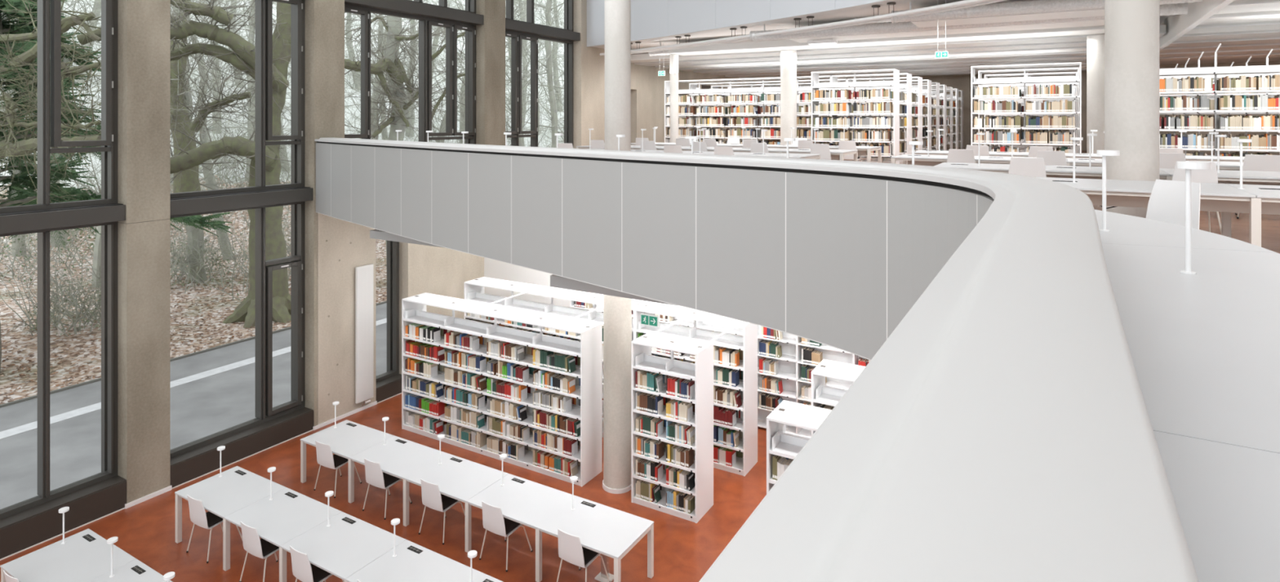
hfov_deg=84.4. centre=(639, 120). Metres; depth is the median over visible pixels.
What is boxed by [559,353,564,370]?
book
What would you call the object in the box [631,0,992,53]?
curved pipe
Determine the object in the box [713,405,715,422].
book
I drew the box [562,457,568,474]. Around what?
book
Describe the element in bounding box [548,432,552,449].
book
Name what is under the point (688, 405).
book
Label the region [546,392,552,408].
book
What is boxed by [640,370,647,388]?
book
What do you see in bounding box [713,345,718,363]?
book
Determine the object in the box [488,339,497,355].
book
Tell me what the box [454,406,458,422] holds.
book
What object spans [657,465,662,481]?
bookend
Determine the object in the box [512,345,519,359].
book
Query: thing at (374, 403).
baseboard
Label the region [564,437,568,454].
book
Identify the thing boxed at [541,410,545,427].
book
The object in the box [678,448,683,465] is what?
book
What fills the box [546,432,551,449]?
book
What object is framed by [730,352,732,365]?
book
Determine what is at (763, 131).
desk lamp
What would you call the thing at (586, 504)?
power socket
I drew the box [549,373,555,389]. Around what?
book
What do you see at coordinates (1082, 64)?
ceiling panel
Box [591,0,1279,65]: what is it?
ceiling
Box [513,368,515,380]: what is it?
book
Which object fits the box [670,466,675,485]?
book
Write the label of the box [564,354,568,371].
book
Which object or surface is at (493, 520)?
chair
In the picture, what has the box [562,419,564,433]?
book
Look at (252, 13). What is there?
bare tree
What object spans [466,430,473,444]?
book
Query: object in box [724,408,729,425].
book
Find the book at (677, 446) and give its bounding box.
[673,445,678,463]
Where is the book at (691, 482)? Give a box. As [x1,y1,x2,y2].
[686,471,694,490]
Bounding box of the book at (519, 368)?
[518,365,525,382]
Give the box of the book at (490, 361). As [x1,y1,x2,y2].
[487,359,495,373]
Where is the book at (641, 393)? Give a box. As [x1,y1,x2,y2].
[637,392,642,410]
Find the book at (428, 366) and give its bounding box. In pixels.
[426,363,431,377]
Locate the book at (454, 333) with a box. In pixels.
[452,331,460,346]
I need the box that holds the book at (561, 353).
[557,353,563,370]
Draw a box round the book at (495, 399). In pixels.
[493,398,498,413]
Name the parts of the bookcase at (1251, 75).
shelf, shelf, shelf, rail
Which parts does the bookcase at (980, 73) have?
panel, shelf, shelf, rail, shelf, panel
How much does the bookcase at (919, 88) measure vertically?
2.619 m
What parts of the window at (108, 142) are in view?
sash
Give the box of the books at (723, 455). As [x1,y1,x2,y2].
[404,74,1279,511]
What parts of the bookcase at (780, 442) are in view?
shelf, panel, shelf, rail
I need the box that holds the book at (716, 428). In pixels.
[714,425,719,442]
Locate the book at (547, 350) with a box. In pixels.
[544,350,547,367]
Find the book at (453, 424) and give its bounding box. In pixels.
[452,423,453,439]
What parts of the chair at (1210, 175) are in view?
leg, leg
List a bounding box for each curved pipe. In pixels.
[600,0,986,55]
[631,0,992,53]
[631,0,1007,53]
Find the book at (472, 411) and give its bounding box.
[471,410,473,426]
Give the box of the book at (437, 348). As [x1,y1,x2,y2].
[435,346,443,361]
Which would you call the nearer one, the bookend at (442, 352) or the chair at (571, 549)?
the chair at (571, 549)
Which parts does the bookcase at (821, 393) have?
panel, shelf, rail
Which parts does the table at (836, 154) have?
leg, leg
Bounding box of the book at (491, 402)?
[489,400,492,413]
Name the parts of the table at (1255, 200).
leg, leg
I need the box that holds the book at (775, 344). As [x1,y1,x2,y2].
[773,342,778,357]
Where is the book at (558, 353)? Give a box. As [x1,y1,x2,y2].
[555,353,560,370]
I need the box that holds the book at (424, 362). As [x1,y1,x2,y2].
[422,361,424,376]
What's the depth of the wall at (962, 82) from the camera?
33.17 m
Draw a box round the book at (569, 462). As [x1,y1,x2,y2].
[568,459,573,476]
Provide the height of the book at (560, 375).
0.210 m
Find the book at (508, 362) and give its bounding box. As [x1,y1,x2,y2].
[506,362,510,378]
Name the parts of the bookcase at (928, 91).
shelf, shelf, rail, panel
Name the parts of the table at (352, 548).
leg, leg, leg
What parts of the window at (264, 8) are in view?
sash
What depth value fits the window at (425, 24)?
17.14 m
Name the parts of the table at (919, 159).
leg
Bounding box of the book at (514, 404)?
[511,402,517,418]
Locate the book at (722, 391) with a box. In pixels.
[720,387,726,404]
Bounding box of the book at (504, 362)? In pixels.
[501,360,508,377]
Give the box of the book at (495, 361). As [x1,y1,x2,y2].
[491,360,497,374]
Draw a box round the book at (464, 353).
[462,352,466,368]
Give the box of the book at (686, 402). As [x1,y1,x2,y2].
[683,401,688,421]
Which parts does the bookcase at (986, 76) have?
panel, shelf, shelf, panel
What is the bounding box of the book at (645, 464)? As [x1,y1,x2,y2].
[644,459,650,478]
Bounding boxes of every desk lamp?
[58,506,69,544]
[106,536,118,577]
[163,571,174,581]
[217,445,225,477]
[267,466,275,500]
[324,490,333,526]
[332,401,339,428]
[382,417,388,445]
[391,518,399,557]
[395,129,401,140]
[437,434,444,464]
[461,131,468,143]
[467,550,477,581]
[499,453,506,485]
[503,132,511,145]
[555,133,563,147]
[569,475,577,510]
[588,128,593,149]
[616,134,625,150]
[640,128,646,151]
[688,136,699,153]
[698,128,703,152]
[761,129,767,154]
[784,137,795,157]
[908,141,923,164]
[926,130,933,156]
[937,128,943,151]
[976,133,985,165]
[1009,130,1017,158]
[1070,137,1083,182]
[1087,133,1097,168]
[1090,129,1097,155]
[1097,150,1119,231]
[1177,160,1210,274]
[1178,130,1186,148]
[1208,132,1218,161]
[1214,134,1226,173]
[1235,138,1252,189]
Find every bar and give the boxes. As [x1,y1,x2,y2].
[489,290,528,304]
[573,305,603,319]
[655,315,687,333]
[709,324,737,342]
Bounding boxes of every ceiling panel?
[631,24,1165,62]
[634,40,1086,66]
[655,46,1086,68]
[678,51,1086,71]
[693,55,1086,73]
[710,59,1086,75]
[724,62,1086,77]
[738,66,1086,78]
[754,68,1086,80]
[787,19,1104,43]
[911,8,1104,27]
[1159,42,1279,53]
[1159,48,1279,57]
[1159,53,1279,61]
[1165,36,1279,47]
[1174,29,1279,41]
[1185,20,1279,34]
[1198,10,1279,25]
[1215,0,1279,13]
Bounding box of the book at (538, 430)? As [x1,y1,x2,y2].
[537,429,540,446]
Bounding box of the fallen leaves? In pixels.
[0,238,386,401]
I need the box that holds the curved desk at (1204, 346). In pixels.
[1094,209,1279,581]
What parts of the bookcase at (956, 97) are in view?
panel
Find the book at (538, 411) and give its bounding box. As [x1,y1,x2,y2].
[536,408,542,426]
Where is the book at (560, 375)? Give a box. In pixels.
[554,374,562,390]
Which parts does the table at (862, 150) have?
leg, leg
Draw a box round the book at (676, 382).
[675,380,677,396]
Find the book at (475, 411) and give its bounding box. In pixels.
[473,411,476,427]
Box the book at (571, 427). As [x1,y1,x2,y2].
[570,418,576,435]
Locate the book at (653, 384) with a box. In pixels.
[651,372,658,391]
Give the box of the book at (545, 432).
[541,431,546,447]
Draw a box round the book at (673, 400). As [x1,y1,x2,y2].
[669,400,675,417]
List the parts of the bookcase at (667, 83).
panel, shelf, shelf, shelf, shelf, shelf, rail, panel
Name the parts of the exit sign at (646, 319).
suspension rod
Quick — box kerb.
[0,300,386,408]
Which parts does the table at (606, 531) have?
leg, leg, leg, leg, leg, leg, leg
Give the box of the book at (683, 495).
[681,493,687,511]
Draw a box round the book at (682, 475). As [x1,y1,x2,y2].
[681,470,687,488]
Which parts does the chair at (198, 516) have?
leg, leg, leg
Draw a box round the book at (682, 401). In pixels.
[678,400,683,420]
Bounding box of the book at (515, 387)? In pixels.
[515,386,516,400]
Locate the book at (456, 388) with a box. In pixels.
[453,387,457,403]
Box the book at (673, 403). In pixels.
[671,403,673,418]
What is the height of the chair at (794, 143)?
0.868 m
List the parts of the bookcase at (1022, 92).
shelf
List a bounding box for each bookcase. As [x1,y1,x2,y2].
[401,292,602,486]
[463,276,649,437]
[631,331,713,523]
[634,302,757,475]
[664,75,837,143]
[688,78,853,160]
[711,81,866,159]
[731,85,877,157]
[766,400,831,493]
[811,68,899,164]
[811,359,865,435]
[830,72,911,164]
[845,76,922,164]
[860,80,931,160]
[872,82,939,157]
[885,84,946,155]
[904,86,952,151]
[923,90,963,150]
[931,88,958,151]
[970,62,1081,153]
[977,67,1079,153]
[984,71,1076,153]
[989,75,1075,151]
[994,91,1074,149]
[998,93,1072,148]
[1001,105,1071,148]
[1159,43,1279,155]
[1159,48,1279,152]
[1159,62,1279,155]
[1164,56,1279,153]
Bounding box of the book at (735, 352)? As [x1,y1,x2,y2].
[732,349,738,366]
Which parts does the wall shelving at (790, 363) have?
shelf, shelf, shelf, shelf, shelf, shelf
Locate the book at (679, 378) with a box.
[677,377,681,396]
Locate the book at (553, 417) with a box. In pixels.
[552,414,555,431]
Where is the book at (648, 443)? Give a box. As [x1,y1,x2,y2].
[648,443,649,456]
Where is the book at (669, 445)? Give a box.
[667,443,674,462]
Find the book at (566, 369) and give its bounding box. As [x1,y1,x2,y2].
[564,355,573,372]
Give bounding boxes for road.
[0,302,386,509]
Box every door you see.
[631,53,636,89]
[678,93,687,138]
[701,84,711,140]
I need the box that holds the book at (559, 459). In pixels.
[558,456,562,472]
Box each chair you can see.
[3,569,18,581]
[186,494,242,563]
[239,520,279,581]
[289,545,344,581]
[313,440,361,497]
[362,457,412,519]
[418,479,465,544]
[479,501,532,572]
[556,528,610,581]
[557,142,573,148]
[591,139,604,148]
[635,137,648,145]
[640,140,656,150]
[663,145,682,153]
[675,137,690,146]
[684,136,696,142]
[693,142,707,151]
[703,138,716,146]
[714,146,733,155]
[726,137,739,143]
[742,139,758,147]
[751,142,768,152]
[791,137,807,145]
[797,140,813,149]
[810,143,831,159]
[838,140,861,161]
[946,149,974,163]
[966,145,989,155]
[1008,157,1046,177]
[1027,146,1053,157]
[1036,151,1066,165]
[1146,179,1200,229]
[1159,147,1183,153]
[1159,152,1186,168]
[1172,161,1221,234]
[1235,154,1279,218]
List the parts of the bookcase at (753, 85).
panel, shelf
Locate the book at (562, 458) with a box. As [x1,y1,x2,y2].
[560,457,565,474]
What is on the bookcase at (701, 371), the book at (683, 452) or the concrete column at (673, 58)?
the book at (683, 452)
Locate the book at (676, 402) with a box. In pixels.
[675,400,679,419]
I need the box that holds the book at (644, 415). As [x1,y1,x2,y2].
[642,414,646,433]
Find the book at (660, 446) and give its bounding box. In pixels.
[656,440,663,459]
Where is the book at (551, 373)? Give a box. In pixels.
[546,371,555,388]
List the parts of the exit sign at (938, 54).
suspension rod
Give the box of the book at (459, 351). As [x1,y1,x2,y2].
[452,351,459,365]
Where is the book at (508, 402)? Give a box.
[506,401,511,417]
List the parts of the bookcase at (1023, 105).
shelf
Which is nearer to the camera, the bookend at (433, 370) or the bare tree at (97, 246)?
the bookend at (433, 370)
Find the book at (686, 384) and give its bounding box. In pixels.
[684,379,690,399]
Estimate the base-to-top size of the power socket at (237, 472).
0.006 m
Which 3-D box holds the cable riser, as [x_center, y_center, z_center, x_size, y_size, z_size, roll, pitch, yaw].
[-0.472,5.850,9.568,0.220,0.700,0.180,0,0,31]
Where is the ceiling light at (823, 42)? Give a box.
[807,39,837,44]
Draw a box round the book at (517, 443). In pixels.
[513,443,518,458]
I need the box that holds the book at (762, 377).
[760,375,765,390]
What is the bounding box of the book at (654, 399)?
[653,396,655,413]
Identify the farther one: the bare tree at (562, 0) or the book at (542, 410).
the bare tree at (562, 0)
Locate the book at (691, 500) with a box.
[688,495,694,513]
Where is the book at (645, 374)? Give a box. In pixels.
[644,373,646,389]
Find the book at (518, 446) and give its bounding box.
[515,443,524,459]
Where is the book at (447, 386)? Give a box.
[444,385,451,400]
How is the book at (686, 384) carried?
on the bookcase at (701, 371)
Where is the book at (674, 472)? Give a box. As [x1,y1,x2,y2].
[673,469,675,486]
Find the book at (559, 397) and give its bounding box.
[556,395,564,411]
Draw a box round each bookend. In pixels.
[431,365,437,377]
[433,330,439,342]
[435,420,443,427]
[436,385,443,390]
[438,349,444,355]
[472,338,479,351]
[477,414,484,428]
[478,395,484,409]
[480,358,486,371]
[517,347,524,354]
[518,444,524,459]
[520,387,527,401]
[523,368,528,382]
[523,426,529,441]
[565,398,571,413]
[568,378,575,386]
[571,440,577,456]
[571,461,577,468]
[657,399,662,414]
[657,421,662,436]
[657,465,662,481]
[687,405,692,422]
[689,383,694,399]
[689,428,694,445]
[732,412,736,426]
[732,451,736,466]
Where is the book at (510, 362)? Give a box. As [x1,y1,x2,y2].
[508,362,511,378]
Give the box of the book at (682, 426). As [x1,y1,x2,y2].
[680,424,687,443]
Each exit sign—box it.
[640,300,658,327]
[657,71,665,75]
[935,0,948,57]
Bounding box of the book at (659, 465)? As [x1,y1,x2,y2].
[654,463,662,481]
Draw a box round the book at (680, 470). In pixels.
[677,468,683,488]
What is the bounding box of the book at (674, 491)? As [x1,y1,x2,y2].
[673,490,676,509]
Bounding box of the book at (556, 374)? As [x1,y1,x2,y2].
[551,373,556,389]
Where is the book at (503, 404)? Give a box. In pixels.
[502,403,504,416]
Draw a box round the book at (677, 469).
[675,467,679,487]
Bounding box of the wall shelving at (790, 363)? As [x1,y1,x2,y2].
[569,289,867,437]
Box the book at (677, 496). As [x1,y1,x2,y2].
[675,491,680,510]
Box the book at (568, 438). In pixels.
[566,438,570,454]
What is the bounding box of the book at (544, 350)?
[542,350,546,367]
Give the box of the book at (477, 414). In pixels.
[475,412,482,427]
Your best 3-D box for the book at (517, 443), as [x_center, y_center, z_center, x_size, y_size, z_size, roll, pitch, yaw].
[-2.224,5.989,12.828,0.041,0.240,0.176,0,0,31]
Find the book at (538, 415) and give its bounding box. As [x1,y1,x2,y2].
[537,413,539,426]
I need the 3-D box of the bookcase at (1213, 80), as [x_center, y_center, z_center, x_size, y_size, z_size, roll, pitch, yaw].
[14.530,-0.058,15.239,6.634,2.755,0.622,0,0,31]
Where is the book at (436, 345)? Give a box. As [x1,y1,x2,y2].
[433,345,436,360]
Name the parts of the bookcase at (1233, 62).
shelf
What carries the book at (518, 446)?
on the bookcase at (589, 348)
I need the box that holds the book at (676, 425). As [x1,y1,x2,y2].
[675,422,679,441]
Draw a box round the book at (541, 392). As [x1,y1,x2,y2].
[538,390,545,406]
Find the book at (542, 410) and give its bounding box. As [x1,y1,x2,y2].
[539,409,542,426]
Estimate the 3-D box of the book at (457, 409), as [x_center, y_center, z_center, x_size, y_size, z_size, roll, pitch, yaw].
[-3.438,5.629,13.545,0.042,0.250,0.176,0,0,31]
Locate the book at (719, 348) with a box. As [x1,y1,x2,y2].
[718,346,722,364]
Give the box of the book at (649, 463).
[646,460,651,478]
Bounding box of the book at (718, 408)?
[716,405,722,422]
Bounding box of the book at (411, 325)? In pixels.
[409,323,417,337]
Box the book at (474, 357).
[474,357,475,370]
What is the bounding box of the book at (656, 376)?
[653,373,661,391]
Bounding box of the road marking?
[0,318,386,439]
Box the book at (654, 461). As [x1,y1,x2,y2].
[652,461,654,479]
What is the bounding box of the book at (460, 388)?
[457,388,462,404]
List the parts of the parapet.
facing panel, facing panel, facing panel, facing panel, facing panel, facing panel, facing panel, facing panel, facing panel, facing panel, facing panel, facing panel, facing panel, facing panel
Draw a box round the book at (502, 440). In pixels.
[501,439,505,453]
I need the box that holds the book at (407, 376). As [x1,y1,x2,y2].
[405,374,412,389]
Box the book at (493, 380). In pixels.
[490,377,498,393]
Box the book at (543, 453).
[540,451,546,466]
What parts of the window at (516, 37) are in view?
sash, sash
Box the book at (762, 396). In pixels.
[760,392,764,408]
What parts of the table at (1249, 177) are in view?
leg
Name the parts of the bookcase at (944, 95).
shelf, panel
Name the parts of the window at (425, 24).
sash, sash, sash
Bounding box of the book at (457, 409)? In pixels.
[456,407,462,422]
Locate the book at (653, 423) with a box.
[652,417,658,435]
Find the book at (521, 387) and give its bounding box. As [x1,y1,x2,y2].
[519,384,526,401]
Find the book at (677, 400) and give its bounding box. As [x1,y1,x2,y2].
[673,400,677,418]
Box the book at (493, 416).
[490,416,493,432]
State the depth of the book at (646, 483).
11.37 m
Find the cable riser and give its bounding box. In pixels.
[595,553,613,581]
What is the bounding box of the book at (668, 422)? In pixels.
[666,420,672,439]
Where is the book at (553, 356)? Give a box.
[552,355,554,369]
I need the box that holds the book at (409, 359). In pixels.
[407,357,414,372]
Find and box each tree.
[0,0,101,112]
[0,0,101,246]
[0,0,101,256]
[0,0,231,372]
[0,0,252,287]
[63,0,101,83]
[64,0,290,282]
[65,0,409,328]
[67,0,255,181]
[70,0,290,260]
[170,0,276,133]
[172,0,250,88]
[189,0,290,181]
[189,0,415,189]
[191,0,360,171]
[232,4,352,71]
[250,0,464,139]
[285,13,432,139]
[289,0,547,266]
[344,13,400,89]
[344,14,440,140]
[349,0,529,142]
[353,0,462,137]
[385,0,464,84]
[404,0,552,143]
[405,0,552,146]
[407,0,564,146]
[442,0,564,146]
[452,0,564,146]
[453,0,564,147]
[460,0,563,108]
[505,0,564,132]
[506,0,564,111]
[507,0,564,147]
[515,0,564,147]
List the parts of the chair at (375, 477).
leg, leg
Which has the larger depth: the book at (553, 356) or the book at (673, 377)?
the book at (553, 356)
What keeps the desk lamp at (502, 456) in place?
on the table at (606, 531)
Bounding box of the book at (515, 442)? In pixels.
[511,442,516,458]
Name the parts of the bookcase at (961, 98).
panel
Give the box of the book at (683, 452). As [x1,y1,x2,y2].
[682,448,688,466]
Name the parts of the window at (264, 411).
sash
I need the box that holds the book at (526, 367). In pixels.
[520,365,528,382]
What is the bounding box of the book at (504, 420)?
[502,420,505,435]
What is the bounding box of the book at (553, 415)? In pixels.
[551,413,556,430]
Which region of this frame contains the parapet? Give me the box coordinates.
[314,137,1199,581]
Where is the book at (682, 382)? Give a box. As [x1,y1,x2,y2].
[680,379,686,398]
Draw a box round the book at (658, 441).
[654,440,659,458]
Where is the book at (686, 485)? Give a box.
[684,471,688,489]
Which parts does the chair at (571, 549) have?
leg, leg, leg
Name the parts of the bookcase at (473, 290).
panel, shelf, shelf, rail, panel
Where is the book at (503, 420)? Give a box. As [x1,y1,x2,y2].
[501,419,505,435]
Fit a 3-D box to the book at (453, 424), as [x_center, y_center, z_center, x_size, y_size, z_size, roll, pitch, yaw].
[-3.543,5.969,13.613,0.034,0.280,0.176,0,0,31]
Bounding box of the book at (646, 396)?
[644,393,650,412]
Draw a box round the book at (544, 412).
[542,410,546,427]
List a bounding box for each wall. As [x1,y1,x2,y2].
[304,0,505,426]
[484,257,569,335]
[573,0,780,148]
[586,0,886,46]
[798,61,1279,154]
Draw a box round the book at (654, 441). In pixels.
[651,439,657,457]
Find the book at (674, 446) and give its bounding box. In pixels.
[671,444,676,463]
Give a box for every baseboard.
[124,485,172,508]
[312,400,377,430]
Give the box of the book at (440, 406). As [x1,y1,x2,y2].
[436,401,444,416]
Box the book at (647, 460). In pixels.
[642,459,648,477]
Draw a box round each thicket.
[0,133,282,241]
[0,158,175,284]
[0,230,199,337]
[87,66,346,191]
[90,213,248,293]
[170,165,290,300]
[213,48,456,217]
[378,66,560,146]
[410,66,564,147]
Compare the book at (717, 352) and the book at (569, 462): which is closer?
the book at (569, 462)
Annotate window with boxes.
[0,0,117,213]
[0,221,117,519]
[170,0,305,198]
[170,201,305,457]
[344,4,475,144]
[376,240,399,382]
[404,0,475,13]
[505,0,573,31]
[505,30,573,146]
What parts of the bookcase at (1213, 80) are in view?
shelf, shelf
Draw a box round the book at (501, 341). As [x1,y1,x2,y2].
[496,341,502,356]
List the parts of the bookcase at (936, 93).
shelf, panel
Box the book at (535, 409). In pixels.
[533,408,536,425]
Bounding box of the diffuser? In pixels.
[808,42,835,44]
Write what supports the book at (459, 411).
on the bookcase at (589, 348)
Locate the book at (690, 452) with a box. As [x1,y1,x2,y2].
[686,448,693,467]
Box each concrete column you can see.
[602,294,631,493]
[604,0,631,151]
[670,54,678,142]
[780,49,796,144]
[1086,34,1104,153]
[1104,0,1159,217]
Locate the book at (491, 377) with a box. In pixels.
[488,377,492,393]
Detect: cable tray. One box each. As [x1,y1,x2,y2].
[830,154,839,159]
[857,150,866,155]
[1086,194,1279,214]
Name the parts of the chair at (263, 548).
leg, leg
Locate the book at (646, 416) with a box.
[645,415,648,434]
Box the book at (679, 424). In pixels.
[677,423,681,442]
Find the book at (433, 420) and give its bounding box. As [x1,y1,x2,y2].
[431,417,437,432]
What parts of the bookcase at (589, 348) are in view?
panel, shelf, shelf, shelf, shelf, shelf, shelf, shelf, rail, panel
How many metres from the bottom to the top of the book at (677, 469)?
0.270 m
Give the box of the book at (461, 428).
[459,426,467,442]
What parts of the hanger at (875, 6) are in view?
ceiling plate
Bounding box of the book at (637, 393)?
[635,391,642,409]
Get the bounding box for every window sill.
[0,475,126,560]
[170,407,313,488]
[376,373,401,403]
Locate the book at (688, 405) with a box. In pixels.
[684,402,692,422]
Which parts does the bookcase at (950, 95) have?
panel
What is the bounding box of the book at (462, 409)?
[461,408,466,423]
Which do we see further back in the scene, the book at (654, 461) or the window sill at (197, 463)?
the window sill at (197, 463)
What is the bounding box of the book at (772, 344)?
[771,341,776,356]
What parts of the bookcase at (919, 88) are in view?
shelf, shelf, shelf, rail, panel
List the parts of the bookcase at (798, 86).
shelf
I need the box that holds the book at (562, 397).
[558,395,564,411]
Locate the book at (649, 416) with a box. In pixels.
[647,415,651,434]
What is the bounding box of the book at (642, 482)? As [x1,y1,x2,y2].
[641,480,645,499]
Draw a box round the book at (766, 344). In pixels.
[765,341,769,355]
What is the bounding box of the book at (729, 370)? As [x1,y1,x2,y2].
[727,368,733,385]
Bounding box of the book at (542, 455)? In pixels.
[542,454,543,467]
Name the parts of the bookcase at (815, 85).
panel, shelf, shelf, shelf, shelf, shelf, rail, shelf, panel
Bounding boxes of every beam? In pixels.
[0,203,125,234]
[170,186,312,215]
[344,0,484,25]
[505,19,580,41]
[668,25,1104,55]
[1159,0,1235,51]
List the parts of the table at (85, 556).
leg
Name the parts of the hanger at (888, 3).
ceiling plate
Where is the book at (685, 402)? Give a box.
[681,401,685,420]
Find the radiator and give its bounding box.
[355,263,373,407]
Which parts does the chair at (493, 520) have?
leg, leg, leg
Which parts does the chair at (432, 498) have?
leg, leg, leg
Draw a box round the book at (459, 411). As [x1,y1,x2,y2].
[457,408,461,422]
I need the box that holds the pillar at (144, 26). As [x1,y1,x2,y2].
[117,0,170,503]
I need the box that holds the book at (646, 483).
[644,481,648,500]
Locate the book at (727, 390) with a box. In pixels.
[724,387,730,404]
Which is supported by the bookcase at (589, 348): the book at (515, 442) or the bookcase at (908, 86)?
the book at (515, 442)
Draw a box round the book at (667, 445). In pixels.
[666,444,667,462]
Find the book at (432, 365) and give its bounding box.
[429,363,437,377]
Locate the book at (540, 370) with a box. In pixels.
[538,369,541,386]
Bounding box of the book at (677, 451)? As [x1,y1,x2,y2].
[675,446,683,465]
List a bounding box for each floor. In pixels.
[0,393,766,581]
[931,147,1279,253]
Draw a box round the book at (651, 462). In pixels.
[650,461,653,479]
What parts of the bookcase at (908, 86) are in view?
shelf, shelf, shelf, rail, panel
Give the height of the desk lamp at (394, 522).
0.452 m
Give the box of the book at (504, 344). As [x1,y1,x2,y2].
[502,342,510,358]
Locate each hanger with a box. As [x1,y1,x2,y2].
[729,27,736,36]
[793,17,801,27]
[806,16,813,26]
[871,4,879,16]
[886,2,895,13]
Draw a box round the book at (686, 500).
[684,494,692,513]
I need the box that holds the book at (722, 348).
[720,346,725,364]
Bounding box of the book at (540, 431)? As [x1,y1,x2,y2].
[538,430,542,446]
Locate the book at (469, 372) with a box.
[467,372,471,387]
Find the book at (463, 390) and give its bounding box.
[460,390,464,404]
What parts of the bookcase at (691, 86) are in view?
panel, shelf, rail, shelf, shelf, panel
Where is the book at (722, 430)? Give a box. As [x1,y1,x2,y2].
[720,426,725,444]
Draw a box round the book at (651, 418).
[648,416,653,435]
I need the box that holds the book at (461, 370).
[458,369,462,385]
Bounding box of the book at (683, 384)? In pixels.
[682,379,688,398]
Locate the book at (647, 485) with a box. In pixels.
[646,482,649,501]
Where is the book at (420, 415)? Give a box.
[417,413,425,428]
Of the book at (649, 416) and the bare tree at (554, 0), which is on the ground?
the bare tree at (554, 0)
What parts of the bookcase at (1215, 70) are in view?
shelf, shelf, shelf, shelf, rail, shelf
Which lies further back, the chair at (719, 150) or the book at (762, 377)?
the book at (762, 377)
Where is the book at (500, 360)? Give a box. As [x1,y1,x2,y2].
[497,360,501,376]
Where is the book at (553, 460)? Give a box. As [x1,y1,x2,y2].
[551,455,556,471]
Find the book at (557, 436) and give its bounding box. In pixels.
[555,435,559,452]
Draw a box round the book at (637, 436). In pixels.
[635,435,640,453]
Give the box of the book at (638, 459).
[635,457,642,475]
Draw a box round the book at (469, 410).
[464,409,471,424]
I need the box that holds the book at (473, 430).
[471,430,475,445]
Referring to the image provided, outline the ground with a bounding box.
[0,0,564,404]
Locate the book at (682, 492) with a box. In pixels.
[680,492,683,511]
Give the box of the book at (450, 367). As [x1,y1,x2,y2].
[448,367,452,382]
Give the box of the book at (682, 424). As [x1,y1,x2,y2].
[679,423,683,442]
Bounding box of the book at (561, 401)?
[560,398,563,412]
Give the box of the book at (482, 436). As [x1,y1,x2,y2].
[478,432,486,448]
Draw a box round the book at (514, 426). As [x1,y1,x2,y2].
[513,423,519,439]
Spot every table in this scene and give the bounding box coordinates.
[0,528,172,581]
[174,466,502,581]
[300,419,653,581]
[576,145,857,161]
[585,148,820,159]
[631,142,881,162]
[890,154,1243,170]
[914,150,1244,162]
[933,162,1279,185]
[1035,177,1279,247]
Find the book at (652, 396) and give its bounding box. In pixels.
[649,395,655,413]
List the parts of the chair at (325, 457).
leg, leg, leg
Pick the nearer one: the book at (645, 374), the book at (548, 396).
the book at (645, 374)
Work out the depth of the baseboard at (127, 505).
11.55 m
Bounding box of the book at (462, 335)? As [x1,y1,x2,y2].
[459,333,467,348]
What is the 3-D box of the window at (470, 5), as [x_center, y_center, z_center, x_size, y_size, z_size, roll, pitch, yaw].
[-5.473,-4.676,16.781,0.315,3.828,4.200,0,0,31]
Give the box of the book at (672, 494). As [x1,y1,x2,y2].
[671,489,675,508]
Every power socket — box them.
[81,533,96,542]
[130,565,146,574]
[235,470,246,475]
[284,492,297,497]
[341,516,355,524]
[346,422,356,426]
[395,439,407,444]
[407,545,422,553]
[449,457,462,462]
[482,578,493,581]
[511,477,524,483]
[580,501,595,507]
[1052,180,1077,182]
[1258,187,1279,189]
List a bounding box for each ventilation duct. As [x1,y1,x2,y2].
[648,41,671,56]
[749,2,1187,41]
[891,0,1202,22]
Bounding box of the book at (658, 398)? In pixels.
[655,395,662,414]
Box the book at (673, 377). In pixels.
[670,376,675,395]
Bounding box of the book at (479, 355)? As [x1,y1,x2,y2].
[475,355,479,371]
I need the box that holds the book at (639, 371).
[637,369,644,388]
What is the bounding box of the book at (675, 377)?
[671,377,676,395]
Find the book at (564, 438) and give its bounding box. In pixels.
[563,436,568,453]
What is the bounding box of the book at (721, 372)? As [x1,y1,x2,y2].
[720,370,722,384]
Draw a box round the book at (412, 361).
[411,359,418,373]
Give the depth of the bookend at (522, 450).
12.78 m
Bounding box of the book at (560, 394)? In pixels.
[555,394,561,410]
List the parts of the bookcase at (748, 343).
panel, shelf, rail, shelf, shelf, shelf, shelf, shelf, shelf, panel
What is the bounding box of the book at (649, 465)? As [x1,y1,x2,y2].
[648,463,650,479]
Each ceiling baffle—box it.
[369,229,445,248]
[550,274,678,306]
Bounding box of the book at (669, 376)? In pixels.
[667,376,671,395]
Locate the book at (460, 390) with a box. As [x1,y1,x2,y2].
[458,389,465,404]
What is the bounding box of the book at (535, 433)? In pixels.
[535,432,537,445]
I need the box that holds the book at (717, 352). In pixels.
[715,349,718,363]
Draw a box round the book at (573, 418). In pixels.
[568,417,573,435]
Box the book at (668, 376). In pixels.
[666,375,671,394]
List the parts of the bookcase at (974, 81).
panel, shelf, shelf, shelf, shelf, shelf, rail, panel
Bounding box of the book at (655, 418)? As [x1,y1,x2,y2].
[650,417,657,435]
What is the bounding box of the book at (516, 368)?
[515,364,520,381]
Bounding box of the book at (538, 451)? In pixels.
[535,449,541,466]
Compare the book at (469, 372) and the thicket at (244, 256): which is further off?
the thicket at (244, 256)
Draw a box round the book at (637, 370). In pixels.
[635,369,639,387]
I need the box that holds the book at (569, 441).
[568,438,572,455]
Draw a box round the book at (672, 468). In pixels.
[668,466,674,484]
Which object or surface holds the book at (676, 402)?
on the bookcase at (701, 371)
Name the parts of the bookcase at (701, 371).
panel, shelf, shelf, shelf, shelf, shelf, shelf, shelf, rail, panel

